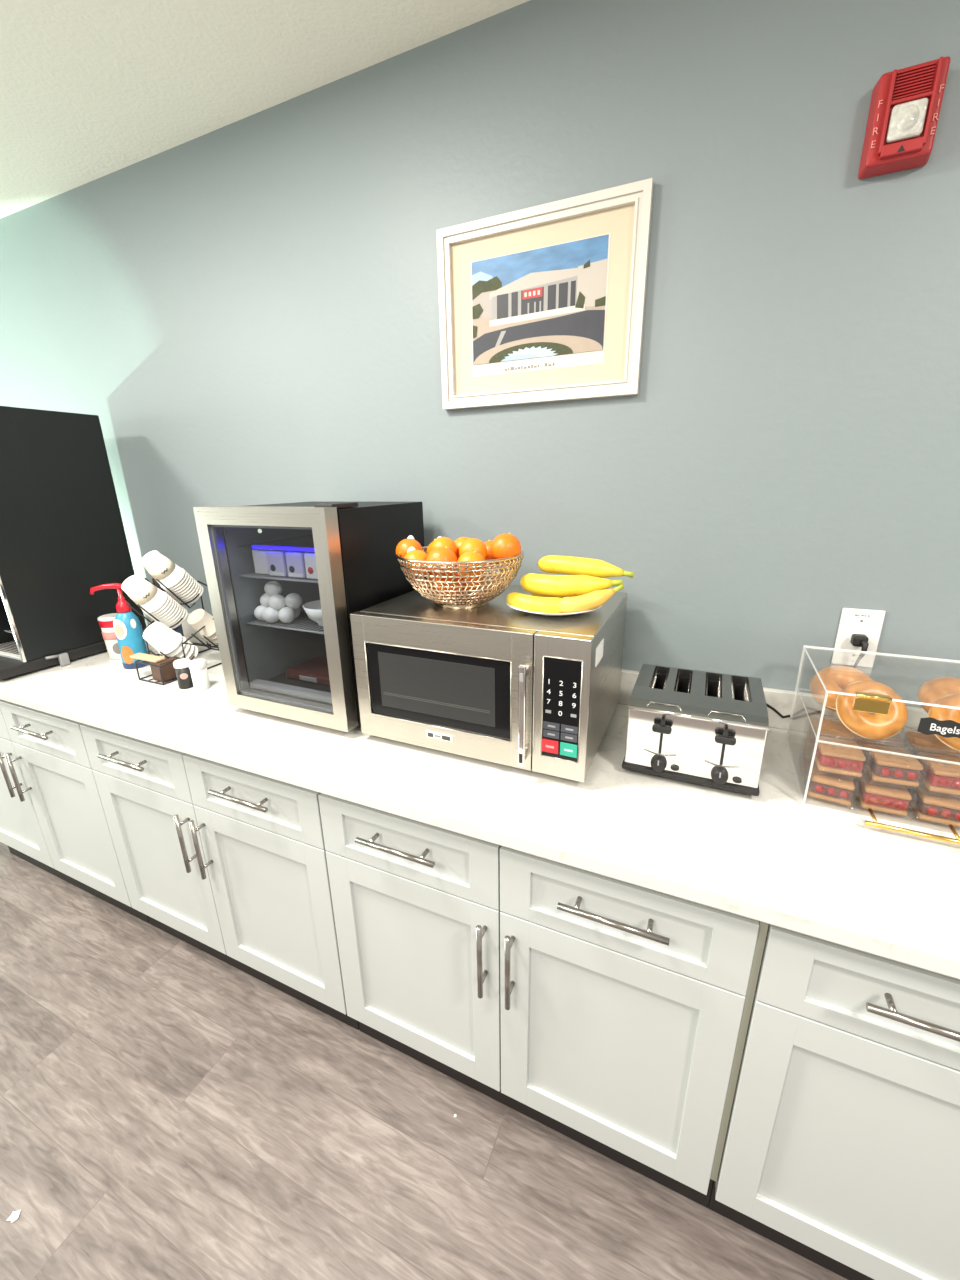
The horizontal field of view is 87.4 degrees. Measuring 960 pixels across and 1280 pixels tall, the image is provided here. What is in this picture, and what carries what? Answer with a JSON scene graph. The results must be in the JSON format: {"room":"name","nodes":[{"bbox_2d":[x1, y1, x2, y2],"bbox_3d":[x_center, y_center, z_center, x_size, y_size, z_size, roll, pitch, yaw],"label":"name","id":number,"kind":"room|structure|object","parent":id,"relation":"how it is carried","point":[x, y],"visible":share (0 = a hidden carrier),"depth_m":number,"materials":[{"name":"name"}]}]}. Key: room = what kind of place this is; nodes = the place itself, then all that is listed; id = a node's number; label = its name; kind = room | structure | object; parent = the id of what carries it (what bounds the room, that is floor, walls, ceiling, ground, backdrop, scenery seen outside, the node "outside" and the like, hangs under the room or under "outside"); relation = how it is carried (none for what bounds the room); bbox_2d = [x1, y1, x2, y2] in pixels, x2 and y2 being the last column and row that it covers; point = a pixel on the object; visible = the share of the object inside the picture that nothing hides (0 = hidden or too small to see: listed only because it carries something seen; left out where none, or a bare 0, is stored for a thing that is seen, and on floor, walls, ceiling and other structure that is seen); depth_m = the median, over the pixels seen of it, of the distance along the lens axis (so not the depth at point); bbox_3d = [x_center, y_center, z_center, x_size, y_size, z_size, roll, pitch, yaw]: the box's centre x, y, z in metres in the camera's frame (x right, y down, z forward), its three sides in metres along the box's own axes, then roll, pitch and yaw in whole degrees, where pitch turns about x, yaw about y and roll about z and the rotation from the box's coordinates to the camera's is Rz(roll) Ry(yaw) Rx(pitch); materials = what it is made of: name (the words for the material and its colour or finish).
{"room":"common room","nodes":[
{"label":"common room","id":0,"kind":"room"},
{"bbox_2d":[0,0,529,218],"bbox_3d":[-1.433,-0.947,-0.364,7.400,0.060,4.320,7,19,23],"label":"ceiling","id":1,"kind":"structure","parent":0,"point":[90,90],"depth_m":1.26,"materials":[{"name":"white paint"}]},
{"bbox_2d":[0,842,847,1279],"bbox_3d":[-1.390,1.506,0.418,7.400,0.050,4.320,7,19,23],"label":"floor","id":2,"kind":"structure","parent":0,"point":[168,1111],"depth_m":1.19,"materials":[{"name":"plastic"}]},
{"bbox_2d":[0,699,148,922],"bbox_3d":[-1.524,0.501,2.100,0.926,0.846,0.677,7,19,23],"label":"base cabinet","id":3,"kind":"object","parent":2,"relation":"on","point":[53,818],"visible":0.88,"depth_m":1.77,"materials":[{"name":"beige wood"}]},
{"bbox_2d":[80,724,358,1029],"bbox_3d":[-0.675,0.604,1.734,0.926,0.846,0.677,7,19,23],"label":"base cabinet","id":4,"kind":"object","parent":2,"relation":"on","point":[228,862],"visible":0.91,"depth_m":1.43,"materials":[{"name":"beige wood"}]},
{"bbox_2d":[0,635,959,979],"bbox_3d":[-0.298,0.223,1.446,4.300,0.033,0.674,7,19,23],"label":"countertop","id":5,"kind":"structure","parent":4,"relation":"on","point":[771,858],"depth_m":0.99,"materials":[{"name":"white stone"}]},
{"bbox_2d":[0,406,145,679],"bbox_3d":[-1.671,-0.364,1.852,0.354,0.885,0.520,7,19,23],"label":"machine","id":6,"kind":"object","parent":5,"relation":"on","point":[63,536],"visible":0.85,"depth_m":1.80,"materials":[{"name":"black"}]},
{"bbox_2d":[0,640,20,660],"bbox_3d":[-1.707,0.030,1.886,0.280,0.016,0.155,7,19,23],"label":"drip tray","id":7,"kind":"object","parent":6,"relation":"on","point":[9,651],"depth_m":1.82,"materials":[{"name":"grey metal"}]},
{"bbox_2d":[0,641,106,679],"bbox_3d":[-1.671,0.029,1.981,0.338,0.038,0.520,7,19,23],"label":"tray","id":8,"kind":"object","parent":6,"relation":"on","point":[11,663],"depth_m":1.82,"materials":[{"name":"black plastic"}]},
{"bbox_2d":[97,613,121,659],"bbox_3d":[-1.392,-0.015,1.922,0.088,0.165,0.088,7,19,23],"label":"paper cup","id":9,"kind":"object","parent":5,"relation":"on","point":[105,621],"visible":0.56,"depth_m":1.88,"materials":[{"name":"white paper"}]},
{"bbox_2d":[98,621,119,653],"bbox_3d":[-1.392,-0.020,1.920,0.086,0.133,0.086,7,19,23],"label":"print","id":10,"kind":"object","parent":9,"relation":"attached to","point":[108,632],"depth_m":1.88,"materials":[{"name":"paper"}]},
{"bbox_2d":[90,583,149,668],"bbox_3d":[-1.292,-0.056,1.813,0.140,0.307,0.089,7,19,23],"label":"pump bottle","id":11,"kind":"object","parent":5,"relation":"on","point":[127,626],"visible":0.91,"depth_m":1.78,"materials":[{"name":"blue plastic"}]},
{"bbox_2d":[113,619,135,663],"bbox_3d":[-1.257,0.004,1.790,0.071,0.167,0.021,-6,18,-15],"label":"print","id":12,"kind":"object","parent":11,"relation":"on","point":[125,629],"depth_m":1.78,"materials":[{"name":"white paper"}]},
{"bbox_2d":[125,578,221,684],"bbox_3d":[-1.056,-0.062,1.784,0.213,0.329,0.332,7,19,23],"label":"rack","id":13,"kind":"object","parent":5,"relation":"on","point":[207,645],"visible":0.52,"depth_m":1.74,"materials":[{"name":"black metal"}]},
{"bbox_2d":[130,653,177,681],"bbox_3d":[-1.109,0.087,1.714,0.149,0.076,0.068,7,19,23],"label":"box","id":14,"kind":"object","parent":13,"relation":"in","point":[168,671],"visible":0.9,"depth_m":1.68,"materials":[{"name":"brown"}]},
{"bbox_2d":[135,654,181,684],"bbox_3d":[-1.087,0.099,1.709,0.126,0.068,0.086,7,19,23],"label":"basket","id":15,"kind":"object","parent":13,"relation":"on","point":[136,662],"depth_m":1.68,"materials":[{"name":"black metal"}]},
{"bbox_2d":[143,622,181,654],"bbox_3d":[-1.082,-0.008,1.708,0.092,0.112,0.112,12,22,34],"label":"paper cup","id":16,"kind":"object","parent":13,"relation":"in","point":[158,635],"visible":0.98,"depth_m":1.68,"materials":[{"name":"white paper"}]},
{"bbox_2d":[171,609,186,628],"bbox_3d":[-1.114,-0.105,1.777,0.096,0.133,0.128,12,22,36],"label":"paper cup","id":17,"kind":"object","parent":13,"relation":"in","point":[185,615],"visible":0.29,"depth_m":1.78,"materials":[{"name":"white paper"}]},
{"bbox_2d":[167,607,184,626],"bbox_3d":[-1.117,-0.111,1.769,0.096,0.133,0.128,12,22,36],"label":"paper cup","id":18,"kind":"object","parent":17,"relation":"on","point":[183,612],"visible":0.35,"depth_m":1.78,"materials":[{"name":"white paper"}]},
{"bbox_2d":[164,605,182,625],"bbox_3d":[-1.119,-0.117,1.761,0.096,0.133,0.128,12,22,36],"label":"paper cup","id":19,"kind":"object","parent":18,"relation":"on","point":[181,610],"visible":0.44,"depth_m":1.76,"materials":[{"name":"white paper"}]},
{"bbox_2d":[162,603,180,623],"bbox_3d":[-1.122,-0.122,1.753,0.096,0.133,0.128,12,22,36],"label":"paper cup","id":20,"kind":"object","parent":19,"relation":"on","point":[179,608],"visible":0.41,"depth_m":1.76,"materials":[{"name":"white paper"}]},
{"bbox_2d":[155,601,178,621],"bbox_3d":[-1.125,-0.128,1.744,0.096,0.133,0.128,12,22,36],"label":"paper cup","id":21,"kind":"object","parent":20,"relation":"on","point":[177,605],"visible":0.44,"depth_m":1.75,"materials":[{"name":"white paper"}]},
{"bbox_2d":[153,600,176,620],"bbox_3d":[-1.128,-0.134,1.736,0.096,0.133,0.128,12,22,36],"label":"paper cup","id":22,"kind":"object","parent":21,"relation":"on","point":[175,602],"visible":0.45,"depth_m":1.74,"materials":[{"name":"white paper"}]},
{"bbox_2d":[150,598,173,618],"bbox_3d":[-1.131,-0.140,1.728,0.096,0.133,0.128,12,22,36],"label":"paper cup","id":23,"kind":"object","parent":22,"relation":"on","point":[172,603],"visible":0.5,"depth_m":1.73,"materials":[{"name":"white paper"}]},
{"bbox_2d":[148,596,171,616],"bbox_3d":[-1.134,-0.146,1.720,0.096,0.133,0.128,12,22,36],"label":"paper cup","id":24,"kind":"object","parent":23,"relation":"on","point":[170,600],"visible":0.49,"depth_m":1.73,"materials":[{"name":"white paper"}]},
{"bbox_2d":[145,594,169,614],"bbox_3d":[-1.136,-0.152,1.712,0.096,0.133,0.128,12,22,36],"label":"paper cup","id":25,"kind":"object","parent":24,"relation":"on","point":[168,597],"visible":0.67,"depth_m":1.72,"materials":[{"name":"white paper"}]},
{"bbox_2d":[121,575,167,612],"bbox_3d":[-1.139,-0.158,1.703,0.098,0.133,0.128,12,22,36],"label":"paper cup","id":26,"kind":"object","parent":25,"relation":"on","point":[142,592],"visible":0.98,"depth_m":1.67,"materials":[{"name":"white paper"}]},
{"bbox_2d":[184,586,203,604],"bbox_3d":[-1.082,-0.194,1.825,0.096,0.133,0.129,12,22,36],"label":"paper cup","id":27,"kind":"object","parent":13,"relation":"in","point":[202,589],"visible":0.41,"depth_m":1.83,"materials":[{"name":"white paper"}]},
{"bbox_2d":[179,584,201,602],"bbox_3d":[-1.085,-0.200,1.817,0.096,0.133,0.129,12,22,36],"label":"paper cup","id":28,"kind":"object","parent":27,"relation":"on","point":[200,587],"visible":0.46,"depth_m":1.82,"materials":[{"name":"white paper"}]},
{"bbox_2d":[177,582,198,601],"bbox_3d":[-1.088,-0.206,1.809,0.096,0.133,0.129,12,22,36],"label":"paper cup","id":29,"kind":"object","parent":28,"relation":"on","point":[197,588],"visible":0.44,"depth_m":1.81,"materials":[{"name":"white paper"}]},
{"bbox_2d":[174,580,196,599],"bbox_3d":[-1.091,-0.212,1.801,0.096,0.133,0.129,12,22,36],"label":"paper cup","id":30,"kind":"object","parent":29,"relation":"on","point":[195,586],"visible":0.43,"depth_m":1.80,"materials":[{"name":"white paper"}]},
{"bbox_2d":[172,578,194,597],"bbox_3d":[-1.094,-0.218,1.793,0.096,0.133,0.129,12,22,36],"label":"paper cup","id":31,"kind":"object","parent":30,"relation":"on","point":[193,584],"visible":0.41,"depth_m":1.80,"materials":[{"name":"white paper"}]},
{"bbox_2d":[170,576,192,595],"bbox_3d":[-1.096,-0.224,1.784,0.096,0.133,0.129,12,22,36],"label":"paper cup","id":32,"kind":"object","parent":31,"relation":"on","point":[191,581],"visible":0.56,"depth_m":1.79,"materials":[{"name":"white paper"}]},
{"bbox_2d":[167,574,190,593],"bbox_3d":[-1.099,-0.230,1.776,0.096,0.133,0.129,12,22,36],"label":"paper cup","id":33,"kind":"object","parent":32,"relation":"on","point":[189,579],"visible":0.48,"depth_m":1.78,"materials":[{"name":"white paper"}]},
{"bbox_2d":[165,573,188,592],"bbox_3d":[-1.102,-0.236,1.768,0.096,0.133,0.129,12,22,36],"label":"paper cup","id":34,"kind":"object","parent":33,"relation":"on","point":[187,577],"visible":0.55,"depth_m":1.77,"materials":[{"name":"white paper"}]},
{"bbox_2d":[164,571,186,590],"bbox_3d":[-1.105,-0.242,1.760,0.096,0.133,0.129,12,22,36],"label":"paper cup","id":35,"kind":"object","parent":34,"relation":"on","point":[185,575],"visible":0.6,"depth_m":1.76,"materials":[{"name":"white paper"}]},
{"bbox_2d":[141,550,184,588],"bbox_3d":[-1.107,-0.247,1.751,0.098,0.133,0.129,12,22,36],"label":"paper cup","id":36,"kind":"object","parent":35,"relation":"on","point":[158,566],"visible":1,"depth_m":1.72,"materials":[{"name":"white paper"}]},
{"bbox_2d":[187,609,215,637],"bbox_3d":[-0.992,-0.062,1.800,0.086,0.104,0.105,12,22,35],"label":"paper cup","id":37,"kind":"object","parent":13,"relation":"in","point":[199,618],"visible":0.82,"depth_m":1.77,"materials":[{"name":"beige paper"}]},
{"bbox_2d":[173,658,192,688],"bbox_3d":[-0.962,0.109,1.633,0.050,0.091,0.050,7,19,23],"label":"canister","id":38,"kind":"object","parent":5,"relation":"on","point":[183,674],"visible":0.91,"depth_m":1.62,"materials":[{"name":"grey plastic"}]},
{"bbox_2d":[188,659,209,690],"bbox_3d":[-0.903,0.111,1.617,0.052,0.094,0.052,7,19,23],"label":"canister","id":39,"kind":"object","parent":5,"relation":"on","point":[198,667],"visible":1,"depth_m":1.60,"materials":[{"name":"white plastic"}]},
{"bbox_2d":[193,502,425,731],"bbox_3d":[-0.446,-0.105,1.469,0.423,0.584,0.430,7,19,23],"label":"cooler","id":40,"kind":"object","parent":5,"relation":"on","point":[354,544],"visible":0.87,"depth_m":1.35,"materials":[{"name":"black metal"}]},
{"bbox_2d":[252,549,276,573],"bbox_3d":[-0.589,-0.221,1.397,0.056,0.066,0.057,7,19,23],"label":"carton","id":41,"kind":"object","parent":40,"relation":"on","point":[260,559],"visible":0.52,"depth_m":1.37,"materials":[{"name":"white cardboard"}]},
{"bbox_2d":[262,607,278,622],"bbox_3d":[-0.588,-0.071,1.415,0.049,0.045,0.046,7,19,23],"label":"egg","id":42,"kind":"object","parent":40,"relation":"in","point":[270,615],"visible":0.87,"depth_m":1.40,"materials":[{"name":"white food"}]},
{"bbox_2d":[268,594,285,609],"bbox_3d":[-0.571,-0.106,1.413,0.050,0.045,0.045,7,19,23],"label":"egg","id":43,"kind":"object","parent":42,"relation":"on","point":[277,602],"visible":0.98,"depth_m":1.40,"materials":[{"name":"white food"}]},
{"bbox_2d":[238,535,313,547],"bbox_3d":[-0.444,-0.277,1.426,0.345,0.004,0.285,7,19,23],"label":"glass shelf","id":44,"kind":"object","parent":40,"relation":"attached to","point":[271,541],"depth_m":1.41,"materials":[{"name":"grey glass"}]},
{"bbox_2d":[239,573,317,582],"bbox_3d":[-0.443,-0.201,1.451,0.347,0.006,0.311,7,19,23],"label":"wire shelf","id":45,"kind":"object","parent":40,"relation":"attached to","point":[243,577],"depth_m":1.36,"materials":[{"name":"grey metal"}]},
{"bbox_2d":[267,549,294,576],"bbox_3d":[-0.534,-0.210,1.361,0.056,0.066,0.057,7,19,23],"label":"carton","id":46,"kind":"object","parent":40,"relation":"on","point":[277,563],"visible":0.77,"depth_m":1.33,"materials":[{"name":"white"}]},
{"bbox_2d":[247,606,323,633],"bbox_3d":[-0.440,-0.072,1.492,0.347,0.006,0.311,7,19,23],"label":"wire shelf","id":47,"kind":"object","parent":40,"relation":"attached to","point":[252,622],"depth_m":1.42,"materials":[{"name":"grey metal"}]},
{"bbox_2d":[278,607,294,622],"bbox_3d":[-0.543,-0.070,1.411,0.046,0.045,0.050,7,19,23],"label":"egg","id":48,"kind":"object","parent":40,"relation":"in","point":[286,614],"visible":1,"depth_m":1.39,"materials":[{"name":"white food"}]},
{"bbox_2d":[285,606,299,617],"bbox_3d":[-0.545,-0.084,1.454,0.045,0.045,0.050,7,19,23],"label":"egg","id":49,"kind":"object","parent":40,"relation":"in","point":[297,610],"visible":0.2,"depth_m":1.45,"materials":[{"name":"white food"}]},
{"bbox_2d":[285,593,301,608],"bbox_3d":[-0.529,-0.111,1.426,0.045,0.045,0.050,7,19,23],"label":"egg","id":50,"kind":"object","parent":49,"relation":"on","point":[292,600],"visible":0.99,"depth_m":1.41,"materials":[{"name":"white food"}]},
{"bbox_2d":[285,550,312,577],"bbox_3d":[-0.473,-0.203,1.335,0.056,0.066,0.057,7,19,23],"label":"carton","id":51,"kind":"object","parent":40,"relation":"on","point":[295,560],"visible":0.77,"depth_m":1.31,"materials":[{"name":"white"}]},
{"bbox_2d":[286,655,329,685],"bbox_3d":[-0.441,0.096,1.536,0.260,0.030,0.163,7,19,23],"label":"pack","id":52,"kind":"object","parent":40,"relation":"in","point":[314,670],"visible":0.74,"depth_m":1.51,"materials":[{"name":"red cardboard"}]},
{"bbox_2d":[304,551,317,578],"bbox_3d":[-0.416,-0.196,1.310,0.056,0.066,0.057,7,19,23],"label":"carton","id":53,"kind":"object","parent":40,"relation":"on","point":[310,561],"visible":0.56,"depth_m":1.29,"materials":[{"name":"white cardboard"}]},
{"bbox_2d":[303,600,322,625],"bbox_3d":[-0.422,-0.073,1.394,0.128,0.056,0.128,7,19,23],"label":"bowl","id":54,"kind":"object","parent":40,"relation":"on","point":[312,609],"visible":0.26,"depth_m":1.35,"materials":[{"name":"white ceramic"}]},
{"bbox_2d":[350,583,626,782],"bbox_3d":[0.041,0.070,1.301,0.572,0.335,0.483,7,19,23],"label":"microwave","id":55,"kind":"object","parent":5,"relation":"on","point":[495,682],"visible":1,"depth_m":1.11,"materials":[{"name":"metal"}]},
{"bbox_2d":[396,546,523,608],"bbox_3d":[-0.047,-0.155,1.248,0.312,0.128,0.311,-9,19,-22],"label":"fruit bowl","id":56,"kind":"object","parent":55,"relation":"on","point":[466,599],"visible":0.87,"depth_m":1.14,"materials":[{"name":"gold metal"}]},
{"bbox_2d":[396,538,421,557],"bbox_3d":[-0.177,-0.222,1.258,0.067,0.063,0.067,7,19,23],"label":"orange","id":57,"kind":"object","parent":56,"relation":"on","point":[403,546],"visible":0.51,"depth_m":1.23,"materials":[{"name":"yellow food"}]},
{"bbox_2d":[404,550,427,576],"bbox_3d":[-0.150,-0.182,1.189,0.067,0.063,0.067,7,19,23],"label":"orange","id":58,"kind":"object","parent":56,"relation":"in","point":[414,554],"visible":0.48,"depth_m":1.17,"materials":[{"name":"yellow food"}]},
{"bbox_2d":[428,572,435,588],"bbox_3d":[-0.096,-0.152,1.237,0.067,0.063,0.067,7,19,23],"label":"orange","id":59,"kind":"object","parent":56,"relation":"in","point":[430,573],"visible":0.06,"depth_m":1.21,"materials":[{"name":"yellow food"}]},
{"bbox_2d":[430,537,456,554],"bbox_3d":[-0.089,-0.219,1.223,0.067,0.063,0.067,7,19,23],"label":"orange","id":60,"kind":"object","parent":59,"relation":"on","point":[441,541],"visible":0.54,"depth_m":1.20,"materials":[{"name":"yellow food"}]},
{"bbox_2d":[426,547,456,575],"bbox_3d":[-0.087,-0.179,1.149,0.072,0.069,0.072,7,19,23],"label":"orange","id":61,"kind":"object","parent":56,"relation":"in","point":[445,554],"visible":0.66,"depth_m":1.12,"materials":[{"name":"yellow food"}]},
{"bbox_2d":[458,573,483,589],"bbox_3d":[-0.024,-0.148,1.228,0.067,0.063,0.067,7,19,23],"label":"orange","id":62,"kind":"object","parent":56,"relation":"in","point":[481,578],"visible":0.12,"depth_m":1.20,"materials":[{"name":"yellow food"}]},
{"bbox_2d":[459,538,486,557],"bbox_3d":[-0.016,-0.209,1.187,0.067,0.063,0.067,7,19,23],"label":"orange","id":63,"kind":"object","parent":62,"relation":"on","point":[471,544],"visible":0.61,"depth_m":1.16,"materials":[{"name":"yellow food"}]},
{"bbox_2d":[457,551,485,578],"bbox_3d":[-0.019,-0.170,1.137,0.067,0.064,0.067,7,19,23],"label":"orange","id":64,"kind":"object","parent":56,"relation":"in","point":[470,555],"visible":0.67,"depth_m":1.11,"materials":[{"name":"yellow food"}]},
{"bbox_2d":[490,533,520,562],"bbox_3d":[0.061,-0.216,1.177,0.072,0.070,0.072,7,19,23],"label":"orange","id":65,"kind":"object","parent":56,"relation":"in","point":[505,545],"visible":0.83,"depth_m":1.15,"materials":[{"name":"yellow food"}]},
{"bbox_2d":[506,592,600,615],"bbox_3d":[0.174,-0.082,1.185,0.225,0.020,0.225,7,19,23],"label":"plate","id":66,"kind":"object","parent":55,"relation":"on","point":[528,593],"visible":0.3,"depth_m":1.10,"materials":[{"name":"white ceramic"}]},
{"bbox_2d":[507,592,562,612],"bbox_3d":[0.151,-0.082,1.136,0.196,0.043,0.055,5,19,19],"label":"banana","id":67,"kind":"object","parent":66,"relation":"on","point":[519,600],"visible":0.7,"depth_m":1.12,"materials":[{"name":"yellow food"}]},
{"bbox_2d":[520,573,622,595],"bbox_3d":[0.200,-0.124,1.135,0.235,0.051,0.062,6,19,21],"label":"banana","id":68,"kind":"object","parent":67,"relation":"on","point":[556,585],"visible":0.98,"depth_m":1.11,"materials":[{"name":"yellow food"}]},
{"bbox_2d":[538,555,633,577],"bbox_3d":[0.238,-0.168,1.155,0.224,0.048,0.049,7,19,23],"label":"banana","id":69,"kind":"object","parent":68,"relation":"on","point":[554,564],"visible":0.95,"depth_m":1.14,"materials":[{"name":"yellow food"}]},
{"bbox_2d":[558,584,623,612],"bbox_3d":[0.244,-0.088,1.101,0.146,0.062,0.044,0,18,2],"label":"banana","id":70,"kind":"object","parent":66,"relation":"on","point":[597,598],"visible":0.98,"depth_m":1.09,"materials":[{"name":"yellow food"}]},
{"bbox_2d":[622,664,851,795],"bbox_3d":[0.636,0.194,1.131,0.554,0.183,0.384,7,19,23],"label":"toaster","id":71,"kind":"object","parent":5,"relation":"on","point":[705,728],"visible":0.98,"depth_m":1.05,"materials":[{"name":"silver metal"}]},
{"bbox_2d":[786,645,959,844],"bbox_3d":[0.875,0.199,0.988,0.404,0.252,0.328,7,19,23],"label":"case","id":72,"kind":"object","parent":5,"relation":"on","point":[927,726],"visible":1,"depth_m":0.91,"materials":[{"name":"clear plastic"}]},
{"bbox_2d":[798,738,814,775],"bbox_3d":[0.750,0.262,1.098,0.084,0.057,0.087,9,20,29],"label":"pastry","id":73,"kind":"object","parent":72,"relation":"in","point":[806,756],"visible":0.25,"depth_m":1.10,"materials":[{"name":"brown food"}]},
{"bbox_2d":[804,713,855,747],"bbox_3d":[0.750,0.202,1.078,0.084,0.057,0.087,9,20,29],"label":"pastry","id":74,"kind":"object","parent":73,"relation":"on","point":[828,726],"visible":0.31,"depth_m":1.06,"materials":[{"name":"brown food"}]},
{"bbox_2d":[804,759,858,808],"bbox_3d":[0.713,0.288,1.021,0.084,0.057,0.087,9,20,30],"label":"pastry","id":75,"kind":"object","parent":72,"relation":"in","point":[833,787],"visible":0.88,"depth_m":1.00,"materials":[{"name":"beige food"}]},
{"bbox_2d":[807,730,870,778],"bbox_3d":[0.713,0.227,1.001,0.087,0.057,0.089,7,19,23],"label":"pastry","id":76,"kind":"object","parent":75,"relation":"on","point":[840,760],"visible":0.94,"depth_m":0.98,"materials":[{"name":"brown food"}]},
{"bbox_2d":[810,666,873,711],"bbox_3d":[0.787,0.106,1.090,0.120,0.082,0.111,7,19,23],"label":"bagel","id":77,"kind":"object","parent":72,"relation":"on","point":[835,678],"visible":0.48,"depth_m":1.09,"materials":[{"name":"brown food"}]},
{"bbox_2d":[836,681,907,739],"bbox_3d":[0.751,0.134,0.965,0.114,0.098,0.087,7,19,23],"label":"bagel","id":78,"kind":"object","parent":72,"relation":"on","point":[876,726],"visible":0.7,"depth_m":0.95,"materials":[{"name":"brown food"}]},
{"bbox_2d":[798,688,959,764],"bbox_3d":[0.883,0.177,1.002,0.396,0.004,0.274,7,19,23],"label":"shelf","id":79,"kind":"object","parent":72,"relation":"attached to","point":[817,737],"depth_m":0.93,"materials":[{"name":"clear plastic"}]},
{"bbox_2d":[854,768,915,816],"bbox_3d":[0.790,0.297,0.987,0.085,0.057,0.087,7,19,23],"label":"pastry","id":80,"kind":"object","parent":72,"relation":"in","point":[891,798],"visible":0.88,"depth_m":0.96,"materials":[{"name":"beige food"}]},
{"bbox_2d":[861,737,929,788],"bbox_3d":[0.791,0.236,0.966,0.084,0.057,0.087,5,19,18],"label":"pastry","id":81,"kind":"object","parent":80,"relation":"on","point":[884,767],"visible":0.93,"depth_m":0.94,"materials":[{"name":"brown food"}]},
{"bbox_2d":[908,781,959,829],"bbox_3d":[0.871,0.307,0.952,0.084,0.057,0.087,7,19,23],"label":"pastry","id":82,"kind":"object","parent":72,"relation":"in","point":[931,806],"visible":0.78,"depth_m":0.93,"materials":[{"name":"beige food"}]},
{"bbox_2d":[914,746,959,796],"bbox_3d":[0.868,0.246,0.933,0.084,0.057,0.087,5,19,17],"label":"pastry","id":83,"kind":"object","parent":82,"relation":"on","point":[941,777],"visible":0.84,"depth_m":0.92,"materials":[{"name":"beige food"}]},
{"bbox_2d":[918,677,959,712],"bbox_3d":[0.965,0.126,1.019,0.120,0.082,0.112,7,19,23],"label":"bagel","id":84,"kind":"object","parent":72,"relation":"on","point":[932,690],"visible":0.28,"depth_m":1.02,"materials":[{"name":"brown food"}]},
{"bbox_2d":[928,693,959,751],"bbox_3d":[0.888,0.151,0.911,0.114,0.096,0.090,7,19,23],"label":"bagel","id":85,"kind":"object","parent":72,"relation":"on","point":[939,713],"visible":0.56,"depth_m":0.92,"materials":[{"name":"brown food"}]},
{"bbox_3d":[0.908,0.281,1.030,0.087,0.057,0.089,7,19,23],"label":"pastry","id":86,"kind":"object","parent":72,"relation":"in","visible":0},
{"bbox_2d":[900,726,959,758],"bbox_3d":[0.907,0.220,1.011,0.085,0.057,0.089,7,19,23],"label":"pastry","id":87,"kind":"object","parent":86,"relation":"on","point":[915,739],"visible":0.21,"depth_m":1.00,"materials":[{"name":"brown food"}]},
{"bbox_3d":[0.829,0.272,1.064,0.090,0.057,0.093,7,19,23],"label":"pastry","id":88,"kind":"object","parent":72,"relation":"in","visible":0},
{"bbox_2d":[852,728,907,751],"bbox_3d":[0.829,0.211,1.044,0.084,0.057,0.086,9,20,29],"label":"pastry","id":89,"kind":"object","parent":88,"relation":"on","point":[897,739],"visible":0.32,"depth_m":1.02,"materials":[{"name":"brown food"}]},
{"bbox_2d":[318,793,768,1207],"bbox_3d":[0.172,0.706,1.368,0.924,0.846,0.677,7,19,23],"label":"base cabinet","id":90,"kind":"object","parent":2,"relation":"on","point":[612,1015],"visible":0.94,"depth_m":1.05,"materials":[{"name":"beige wood"}]},
{"bbox_2d":[709,924,959,1279],"bbox_3d":[1.011,0.807,1.005,0.913,0.846,0.677,7,19,23],"label":"base cabinet","id":91,"kind":"object","parent":2,"relation":"on","point":[841,1150],"visible":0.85,"depth_m":0.85,"materials":[{"name":"beige wood"}]},
{"bbox_2d":[0,0,959,707],"bbox_3d":[-0.552,-0.314,1.849,7.400,2.520,0.120,7,19,23],"label":"wall","id":92,"kind":"structure","parent":0,"point":[246,310],"depth_m":1.24,"materials":[{"name":"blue paint"}]},
{"bbox_2d":[143,612,933,740],"bbox_3d":[-0.165,0.066,1.710,4.300,0.102,0.020,7,19,23],"label":"backsplash","id":93,"kind":"structure","parent":92,"relation":"attached to","point":[781,700],"depth_m":1.29,"materials":[{"name":"white stone"}]},
{"bbox_2d":[436,178,653,409],"bbox_3d":[0.139,-0.834,1.271,0.535,0.426,0.022,7,19,23],"label":"framed picture","id":94,"kind":"object","parent":92,"relation":"attached to","point":[542,303],"visible":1,"depth_m":1.26,"materials":[{"name":"beige wood"}]},
{"bbox_2d":[470,233,610,376],"bbox_3d":[0.141,-0.833,1.273,0.359,0.270,0.002,7,19,23],"label":"print","id":95,"kind":"object","parent":94,"relation":"attached to","point":[540,308],"depth_m":1.26,"materials":[{"name":"multicoloured paper"}]},
{"bbox_2d":[840,634,868,721],"bbox_3d":[0.918,0.124,1.190,0.100,0.270,0.049,7,19,23],"label":"plug","id":96,"kind":"object","parent":92,"relation":"attached to","point":[858,640],"visible":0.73,"depth_m":1.16,"materials":[{"name":"black plastic"}]},
{"bbox_2d":[831,608,885,667],"bbox_3d":[0.897,-0.005,1.192,0.083,0.140,0.009,7,19,23],"label":"wall outlet","id":97,"kind":"object","parent":92,"relation":"attached to","point":[869,623],"visible":0.88,"depth_m":1.19,"materials":[{"name":"white plastic"}]},
{"bbox_2d":[858,56,950,178],"bbox_3d":[0.771,-0.950,0.911,0.108,0.142,0.062,7,19,23],"label":"fire alarm","id":98,"kind":"object","parent":92,"relation":"attached to","point":[904,111],"visible":1,"depth_m":0.90,"materials":[{"name":"red plastic"}]},
{"bbox_2d":[892,62,935,100],"bbox_3d":[0.766,-0.985,0.886,0.054,0.038,0.005,7,19,23],"label":"grille","id":99,"kind":"object","parent":98,"relation":"attached to","point":[916,82],"depth_m":0.88,"materials":[{"name":"red"}]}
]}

